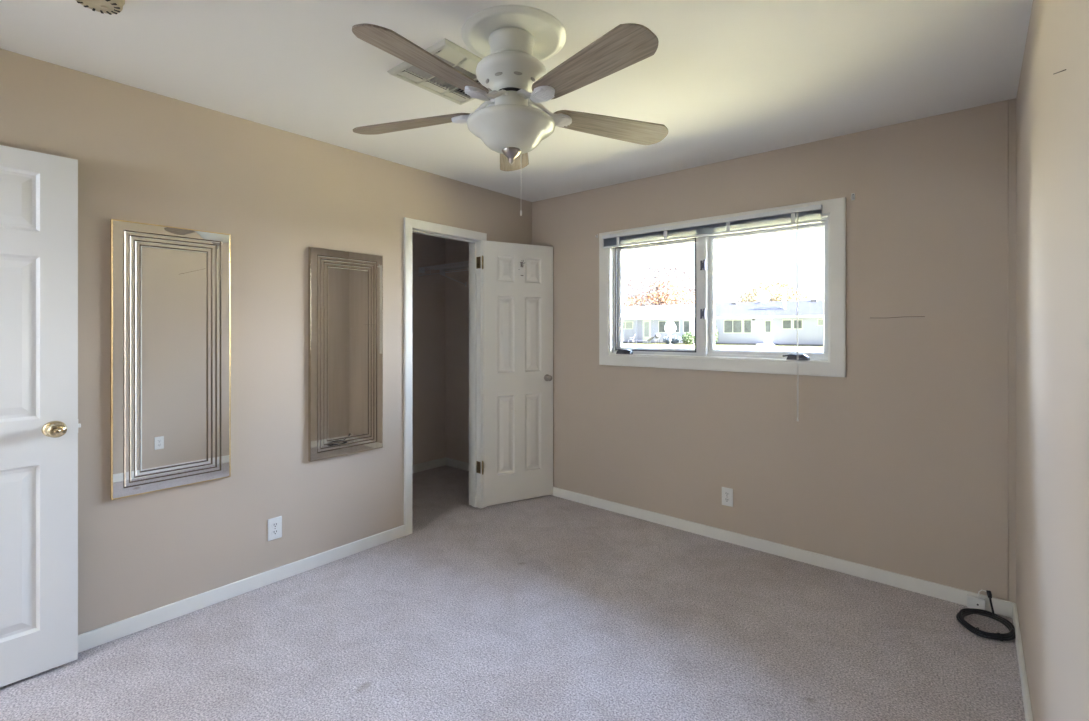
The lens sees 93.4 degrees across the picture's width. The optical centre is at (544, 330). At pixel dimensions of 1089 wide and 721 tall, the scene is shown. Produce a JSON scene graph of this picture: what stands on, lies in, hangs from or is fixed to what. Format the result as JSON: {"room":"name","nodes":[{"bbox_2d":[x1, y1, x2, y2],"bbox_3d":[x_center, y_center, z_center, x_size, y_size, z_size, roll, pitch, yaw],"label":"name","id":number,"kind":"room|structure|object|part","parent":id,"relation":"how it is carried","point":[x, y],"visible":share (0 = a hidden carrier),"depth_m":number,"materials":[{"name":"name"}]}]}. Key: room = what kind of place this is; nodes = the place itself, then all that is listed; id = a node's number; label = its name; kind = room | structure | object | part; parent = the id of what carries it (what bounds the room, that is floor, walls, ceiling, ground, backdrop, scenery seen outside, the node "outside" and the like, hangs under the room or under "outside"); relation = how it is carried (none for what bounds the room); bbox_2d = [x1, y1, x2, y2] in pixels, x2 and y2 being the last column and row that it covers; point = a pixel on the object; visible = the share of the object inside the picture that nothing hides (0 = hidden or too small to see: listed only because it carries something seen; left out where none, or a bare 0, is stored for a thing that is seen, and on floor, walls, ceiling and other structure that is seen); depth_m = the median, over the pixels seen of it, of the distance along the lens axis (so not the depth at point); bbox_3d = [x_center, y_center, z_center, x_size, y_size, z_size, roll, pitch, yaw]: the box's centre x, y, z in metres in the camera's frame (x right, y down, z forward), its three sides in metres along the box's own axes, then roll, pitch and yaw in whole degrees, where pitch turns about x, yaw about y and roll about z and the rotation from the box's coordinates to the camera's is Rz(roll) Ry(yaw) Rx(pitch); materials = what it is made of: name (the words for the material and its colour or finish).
{"room":"empty bedroom","nodes":[
{"label":"empty bedroom","id":0,"kind":"room"},
{"bbox_2d":[0,48,531,634],"bbox_3d":[-1.358,0.189,2.956,0.110,2.560,3.760,0,0,40],"label":"wall","id":1,"kind":"structure","parent":0,"point":[143,156],"depth_m":2.63,"materials":[{"name":"paint"}]},
{"bbox_2d":[110,219,230,499],"bbox_3d":[-1.733,0.124,2.406,0.022,1.218,0.464,0,0,40],"label":"wall mirror","id":2,"kind":"object","parent":1,"relation":"attached to","point":[170,287],"visible":1,"depth_m":2.38,"materials":[{"name":"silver metal"}]},
{"bbox_2d":[78,525,404,652],"bbox_3d":[-1.279,1.312,2.955,0.013,0.072,3.660,0,0,40],"label":"baseboard","id":3,"kind":"structure","parent":1,"relation":"attached to","point":[102,635],"depth_m":2.56,"materials":[{"name":"paint"}]},
{"bbox_2d":[268,516,281,540],"bbox_3d":[-1.448,1.062,2.757,0.009,0.116,0.072,0,0,40],"label":"wall outlet","id":4,"kind":"object","parent":1,"relation":"attached to","point":[274,524],"visible":1,"depth_m":2.75,"materials":[{"name":"white plastic"}]},
{"bbox_2d":[272,522,278,527],"bbox_3d":[-1.446,1.042,2.756,0.004,0.027,0.034,0,0,40],"label":"receptacle","id":5,"kind":"object","parent":4,"relation":"attached to","point":[274,524],"depth_m":2.76,"materials":[{"name":"grey plastic"}]},
{"bbox_2d":[272,529,278,534],"bbox_3d":[-1.446,1.081,2.756,0.004,0.027,0.034,0,0,40],"label":"receptacle","id":6,"kind":"object","parent":4,"relation":"attached to","point":[274,531],"depth_m":2.76,"materials":[{"name":"grey plastic"}]},
{"bbox_2d":[308,247,382,461],"bbox_3d":[-1.175,0.132,3.069,0.022,1.210,0.464,0,0,40],"label":"wall mirror","id":7,"kind":"object","parent":1,"relation":"attached to","point":[345,288],"visible":1,"depth_m":3.04,"materials":[{"name":"silver metal"}]},
{"bbox_2d":[404,217,486,535],"bbox_3d":[-0.732,0.301,3.700,0.140,2.096,0.738,0,0,40],"label":"trim","id":8,"kind":"structure","parent":1,"relation":"attached to","point":[475,239],"depth_m":3.90,"materials":[{"name":"paint"}]},
{"bbox_2d":[476,240,552,506],"bbox_3d":[-0.211,0.325,4.034,0.650,2.024,0.103,0,0,-29],"label":"door","id":9,"kind":"structure","parent":1,"relation":"in","point":[517,463],"depth_m":4.04,"materials":[{"name":"white paint"}]},
{"bbox_3d":[0.033,0.382,4.146,0.056,0.056,0.062,0,0,-29],"label":"knob","id":10,"kind":"part","parent":9,"relation":"part of","materials":[{"name":"silver metal"}]},
{"bbox_2d":[412,233,445,464],"bbox_3d":[-1.656,0.189,4.474,0.120,2.560,2.180,0,0,40],"label":"wall","id":11,"kind":"structure","parent":0,"point":[428,291],"depth_m":5.00,"materials":[{"name":"beige paint"}]},
{"bbox_2d":[412,457,468,472],"bbox_3d":[-1.208,1.310,4.074,1.080,0.077,1.945,0,0,40],"label":"baseboard","id":12,"kind":"structure","parent":11,"relation":"attached to","point":[454,463],"depth_m":5.01,"materials":[{"name":"paint"}]},
{"bbox_2d":[446,238,468,462],"bbox_3d":[-0.534,0.189,4.867,1.090,2.560,0.135,0,0,40],"label":"wall","id":13,"kind":"structure","parent":0,"point":[457,294],"depth_m":5.06,"materials":[{"name":"beige paint"}]},
{"bbox_2d":[418,261,468,286],"bbox_3d":[-0.695,-0.517,4.690,1.068,0.181,0.342,0,0,40],"label":"wire shelf","id":14,"kind":"object","parent":13,"relation":"attached to","point":[445,268],"visible":0.6,"depth_m":4.82,"materials":[{"name":"white metal"}]},
{"bbox_2d":[0,465,1025,720],"bbox_3d":[-1.011,1.409,1.854,4.540,0.120,5.400,0,0,40],"label":"floor","id":15,"kind":"structure","parent":0,"point":[548,607],"depth_m":2.23,"materials":[{"name":"carpet"}]},
{"bbox_2d":[956,590,1015,640],"bbox_3d":[2.013,1.288,2.322,0.259,0.110,0.215,0,0,-11],"label":"cable coil","id":16,"kind":"object","parent":15,"relation":"on","point":[962,613],"visible":0.98,"depth_m":2.31,"materials":[{"name":"black"}]},
{"bbox_2d":[0,0,1032,201],"bbox_3d":[-0.995,-1.161,1.873,4.540,0.140,5.450,0,0,40],"label":"ceiling","id":17,"kind":"structure","parent":0,"point":[726,79],"depth_m":2.12,"materials":[{"name":"white paint"}]},
{"bbox_2d":[76,0,124,14],"bbox_3d":[-1.439,-1.071,1.651,0.140,0.041,0.140,0,0,40],"label":"smoke detector","id":18,"kind":"object","parent":17,"relation":"attached to","point":[110,7],"visible":1,"depth_m":1.67,"materials":[{"name":"plastic"}]},
{"bbox_2d":[387,38,489,104],"bbox_3d":[-0.387,-1.082,2.192,0.380,0.020,0.404,0,0,40],"label":"ceiling vent","id":19,"kind":"object","parent":17,"relation":"in","point":[466,62],"visible":0.65,"depth_m":2.14,"materials":[{"name":"white metal"}]},
{"bbox_2d":[352,23,667,215],"bbox_3d":[-0.131,-0.774,1.872,1.271,0.616,1.254,0,0,40],"label":"ceiling fan","id":20,"kind":"object","parent":17,"relation":"hanging from","point":[516,80],"visible":1,"depth_m":1.81,"materials":[{"name":"white metal"}]},
{"bbox_3d":[-0.520,-0.815,2.023,0.508,0.006,0.144,-2,12,16],"label":"blade","id":21,"kind":"part","parent":20,"relation":"part of","materials":[{"name":"grey wood"}]},
{"bbox_3d":[-0.351,-0.815,1.569,0.144,0.006,0.508,14,9,33],"label":"blade","id":22,"kind":"part","parent":20,"relation":"part of","materials":[{"name":"wood"}]},
{"bbox_3d":[-0.265,-0.833,1.950,0.193,0.062,0.068,-2,10,16],"label":"blade arm","id":23,"kind":"part","parent":20,"relation":"part of","materials":[{"name":"white metal"}]},
{"bbox_3d":[-0.203,-0.833,1.789,0.068,0.062,0.193,13,9,33],"label":"blade arm","id":24,"kind":"part","parent":20,"relation":"part of","materials":[{"name":"white metal"}]},
{"bbox_3d":[-0.123,-0.727,1.912,0.329,0.113,0.329,0,0,40],"label":"lamp shade","id":25,"kind":"part","parent":20,"relation":"part of","materials":[{"name":"white glass"}]},
{"bbox_3d":[-0.140,-0.815,2.324,0.144,0.006,0.508,-12,-1,-3],"label":"blade","id":26,"kind":"part","parent":20,"relation":"part of","materials":[{"name":"grey wood"}]},
{"bbox_3d":[-0.030,-0.833,1.798,0.068,0.062,0.193,14,-7,-38],"label":"blade arm","id":27,"kind":"part","parent":20,"relation":"part of","materials":[{"name":"white metal"}]},
{"bbox_3d":[0.014,-0.833,1.965,0.193,0.062,0.068,2,-11,-20],"label":"blade arm","id":28,"kind":"part","parent":20,"relation":"part of","materials":[{"name":"white metal"}]},
{"bbox_3d":[0.132,-0.815,1.589,0.144,0.006,0.508,15,-8,-38],"label":"blade","id":29,"kind":"part","parent":20,"relation":"part of","materials":[{"name":"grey wood"}]},
{"bbox_3d":[0.263,-0.815,2.055,0.508,0.006,0.144,2,-13,-20],"label":"blade","id":30,"kind":"part","parent":20,"relation":"part of","materials":[{"name":"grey wood"}]},
{"bbox_2d":[462,5,565,60],"bbox_3d":[-0.112,-1.086,1.912,0.388,0.012,0.388,0,0,40],"label":"ceiling medallion","id":31,"kind":"object","parent":17,"relation":"attached to","point":[548,33],"visible":0.79,"depth_m":1.83,"materials":[{"name":"white plastic"}]},
{"bbox_2d":[532,98,1015,602],"bbox_3d":[1.115,0.189,3.449,3.260,2.560,0.182,0,0,40],"label":"wall","id":32,"kind":"structure","parent":0,"point":[898,463],"depth_m":2.83,"materials":[{"name":"paint"}]},
{"bbox_2d":[599,197,845,376],"bbox_3d":[1.096,-0.241,3.439,1.638,1.002,0.218,0,0,40],"label":"window","id":33,"kind":"structure","parent":32,"relation":"in","point":[831,362],"depth_m":3.36,"materials":[{"name":"paint"}]},
{"bbox_3d":[0.588,0.153,3.765,0.136,0.036,0.064,0,0,40],"label":"crank handle","id":34,"kind":"part","parent":33,"relation":"part of","materials":[{"name":"metal"}]},
{"bbox_3d":[0.784,-0.242,3.684,0.642,0.778,0.012,0,0,40],"label":"screen frame","id":35,"kind":"part","parent":33,"relation":"part of","materials":[{"name":"grey"}]},
{"bbox_3d":[0.809,-0.242,3.710,0.648,0.794,0.033,0,0,40],"label":"sash","id":36,"kind":"part","parent":33,"relation":"part of","materials":[{"name":"white plastic"}]},
{"bbox_2d":[602,205,821,420],"bbox_3d":[1.004,-0.096,3.380,1.478,1.242,0.038,0,0,40],"label":"mini blind","id":37,"kind":"object","parent":33,"relation":"attached to","point":[810,214],"visible":1,"depth_m":3.25,"materials":[{"name":"white plastic"}]},
{"bbox_3d":[1.006,-0.624,3.383,1.472,0.012,0.025,0,0,40],"label":"rail","id":38,"kind":"part","parent":37,"relation":"part of","materials":[{"name":"white metal"}]},
{"bbox_3d":[1.466,-0.091,2.972,0.010,1.205,0.008,0,0,40],"label":"lift cord","id":39,"kind":"part","parent":37,"relation":"part of","materials":[{"name":"white fabric"}]},
{"bbox_3d":[1.105,-0.242,3.449,1.468,0.826,0.075,0,0,40],"label":"frame","id":40,"kind":"part","parent":33,"relation":"part of","materials":[{"name":"white plastic"}]},
{"bbox_3d":[1.385,-0.242,3.225,0.718,0.794,0.033,0,0,40],"label":"sash","id":41,"kind":"part","parent":33,"relation":"part of","materials":[{"name":"white plastic"}]},
{"bbox_3d":[1.479,0.153,3.016,0.136,0.036,0.064,0,0,40],"label":"crank handle","id":42,"kind":"part","parent":33,"relation":"part of","materials":[{"name":"metal"}]},
{"bbox_2d":[722,487,732,506],"bbox_3d":[1.168,1.062,3.282,0.072,0.116,0.009,0,0,40],"label":"wall outlet","id":43,"kind":"object","parent":32,"relation":"attached to","point":[727,493],"visible":1,"depth_m":3.28,"materials":[{"name":"white plastic"}]},
{"bbox_2d":[552,487,1012,617],"bbox_3d":[1.050,1.312,3.379,3.004,0.072,0.013,0,0,40],"label":"baseboard","id":44,"kind":"structure","parent":32,"relation":"attached to","point":[1001,607],"depth_m":2.99,"materials":[{"name":"paint"}]},
{"bbox_2d":[967,590,988,609],"bbox_3d":[2.091,1.292,2.476,0.083,0.105,0.028,0,0,40],"label":"cable jack","id":45,"kind":"object","parent":32,"relation":"attached to","point":[975,602],"visible":0.93,"depth_m":2.47,"materials":[{"name":"white plastic"}]},
{"bbox_2d":[1008,100,1008,600],"bbox_3d":[2.191,0.092,2.426,0.004,2.368,0.004,0,0,40],"label":"trim","id":46,"kind":"structure","parent":32,"relation":"attached to","point":[1008,100],"depth_m":2.42,"materials":[{"name":"paint"}]},
{"bbox_2d":[1016,0,1088,720],"bbox_3d":[1.048,0.189,0.932,0.121,2.560,3.760,0,0,40],"label":"wall","id":47,"kind":"structure","parent":0,"point":[1052,98],"depth_m":1.26,"materials":[{"name":"paint"}]},
{"bbox_2d":[1013,602,1032,720],"bbox_3d":[1.030,1.312,1.013,0.013,0.072,3.660,0,0,40],"label":"baseboard","id":48,"kind":"structure","parent":47,"relation":"attached to","point":[1021,662],"depth_m":1.96,"materials":[{"name":"paint"}]},
{"bbox_3d":[-1.334,0.189,0.545,3.030,2.560,0.100,0,0,40],"label":"wall","id":49,"kind":"structure","parent":0,"visible":0},
{"bbox_2d":[0,145,80,686],"bbox_3d":[-2.153,0.320,1.806,0.191,2.030,0.783,0,0,40],"label":"door","id":50,"kind":"structure","parent":49,"relation":"in","point":[39,425],"depth_m":2.00,"materials":[{"name":"white paint"}]},
{"bbox_3d":[-1.955,0.389,2.045,0.186,0.064,0.073,0,0,40],"label":"knob","id":51,"kind":"part","parent":50,"relation":"part of","materials":[{"name":"gold metal"}]},
{"label":"outside","id":52,"kind":"structure","parent":0,"visible":0},
{"bbox_2d":[623,343,822,351],"bbox_3d":[29.714,1.509,70.878,220.000,0.280,139.800,0,0,40],"label":"ground","id":53,"kind":"structure","parent":52,"point":[639,345],"depth_m":42.08,"materials":[{"name":"white concrete"}]},
{"bbox_2d":[635,337,653,343],"bbox_3d":[10.405,0.990,53.413,2.033,0.758,0.600,0,0,36],"label":"lounger","id":54,"kind":"object","parent":53,"relation":"on","point":[651,338],"visible":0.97,"depth_m":53.38,"materials":[{"name":"white plastic"}]},
{"bbox_2d":[654,333,659,343],"bbox_3d":[11.567,0.806,52.560,0.628,1.134,0.620,0,0,40],"label":"barbecue grill","id":55,"kind":"object","parent":53,"relation":"on","point":[657,335],"visible":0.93,"depth_m":52.39,"materials":[{"name":"white metal"}]},
{"bbox_2d":[623,304,694,343],"bbox_3d":[11.323,-0.942,60.743,17.080,4.620,9.790,0,0,40],"label":"house","id":56,"kind":"structure","parent":53,"relation":"on","point":[645,322],"depth_m":55.38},
{"bbox_3d":[9.037,-0.602,57.171,1.800,0.700,0.020,0,0,40],"label":"pane","id":57,"kind":"part","parent":56,"relation":"part of","materials":[{"name":"glass"}]},
{"bbox_3d":[9.975,0.043,55.762,0.150,2.650,0.150,0,0,40],"label":"porch post","id":58,"kind":"part","parent":56,"relation":"part of","materials":[{"name":"white wood"}]},
{"bbox_3d":[11.026,-0.167,55.419,0.540,1.570,0.020,0,0,40],"label":"pane","id":59,"kind":"part","parent":56,"relation":"part of","materials":[{"name":"glass"}]},
{"bbox_3d":[11.055,0.093,55.454,1.000,2.450,0.070,0,0,40],"label":"door","id":60,"kind":"part","parent":56,"relation":"part of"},
{"bbox_3d":[12.480,-0.421,54.275,0.800,1.140,0.020,0,0,40],"label":"pane","id":61,"kind":"part","parent":56,"relation":"part of","materials":[{"name":"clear glass"}]},
{"bbox_3d":[13.437,-0.421,53.470,1.300,1.140,0.020,0,0,40],"label":"pane","id":62,"kind":"part","parent":56,"relation":"part of","materials":[{"name":"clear glass"}]},
{"bbox_3d":[14.547,-0.421,52.536,0.600,1.140,0.020,0,0,40],"label":"pane","id":63,"kind":"part","parent":56,"relation":"part of","materials":[{"name":"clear glass"}]},
{"bbox_2d":[624,266,694,306],"bbox_3d":[15.786,-3.668,69.439,10.881,10.102,7.927,0,0,40],"label":"tree","id":64,"kind":"object","parent":53,"relation":"on","point":[663,299],"visible":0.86,"depth_m":68.46,"materials":[{"name":"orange plant"}]},
{"bbox_2d":[664,320,675,344],"bbox_3d":[12.243,0.143,50.031,1.120,2.450,1.120,0,0,40],"label":"patio umbrella","id":65,"kind":"object","parent":53,"relation":"on","point":[670,327],"visible":1,"depth_m":49.67,"materials":[{"name":"white fabric"}]},
{"bbox_2d":[663,335,681,343],"bbox_3d":[12.884,0.899,51.756,2.149,1.034,1.100,0,0,40],"label":"hedge","id":66,"kind":"object","parent":53,"relation":"on","point":[672,339],"visible":0.98,"depth_m":51.51,"materials":[{"name":"green plant"}]},
{"bbox_2d":[682,331,694,344],"bbox_3d":[14.123,0.713,50.145,1.573,1.379,1.244,0,0,40],"label":"bush","id":67,"kind":"object","parent":53,"relation":"on","point":[689,339],"visible":0.97,"depth_m":50.00,"materials":[{"name":"green plant"}]},
{"bbox_2d":[715,326,718,342],"bbox_3d":[16.695,0.446,50.602,1.015,1.921,0.840,0,0,40],"label":"bush","id":68,"kind":"object","parent":53,"relation":"on","point":[716,331],"visible":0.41,"depth_m":50.39,"materials":[{"name":"green plant"}]},
{"bbox_2d":[715,289,822,345],"bbox_3d":[27.885,-1.331,47.654,25.080,5.400,10.300,0,0,40],"label":"house","id":69,"kind":"structure","parent":53,"relation":"on","point":[760,323],"depth_m":48.65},
{"bbox_3d":[18.493,-0.421,50.393,1.700,1.180,0.020,0,0,40],"label":"pane","id":70,"kind":"part","parent":69,"relation":"part of","materials":[{"name":"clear glass"}]},
{"bbox_3d":[19.584,-0.421,49.475,0.650,1.180,0.020,0,0,40],"label":"pane","id":71,"kind":"part","parent":69,"relation":"part of","materials":[{"name":"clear glass"}]},
{"bbox_3d":[21.017,0.088,48.251,0.820,2.280,0.070,0,0,40],"label":"door","id":72,"kind":"part","parent":69,"relation":"part of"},
{"bbox_3d":[20.988,-0.397,48.216,0.460,1.030,0.020,0,0,40],"label":"pane","id":73,"kind":"part","parent":69,"relation":"part of","materials":[{"name":"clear glass"}]},
{"bbox_3d":[22.297,-0.587,47.194,0.700,0.750,0.020,0,0,40],"label":"pane","id":74,"kind":"part","parent":69,"relation":"part of","materials":[{"name":"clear glass"}]},
{"bbox_3d":[23.004,-0.587,46.598,0.670,0.750,0.020,0,0,40],"label":"pane","id":75,"kind":"part","parent":69,"relation":"part of","materials":[{"name":"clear glass"}]},
{"bbox_2d":[738,281,807,302],"bbox_3d":[27.449,-2.298,62.147,6.303,7.372,7.162,0,0,-17],"label":"tree","id":76,"kind":"object","parent":53,"relation":"on","point":[778,296],"visible":0.44,"depth_m":61.22,"materials":[{"name":"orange plant"}]}
]}

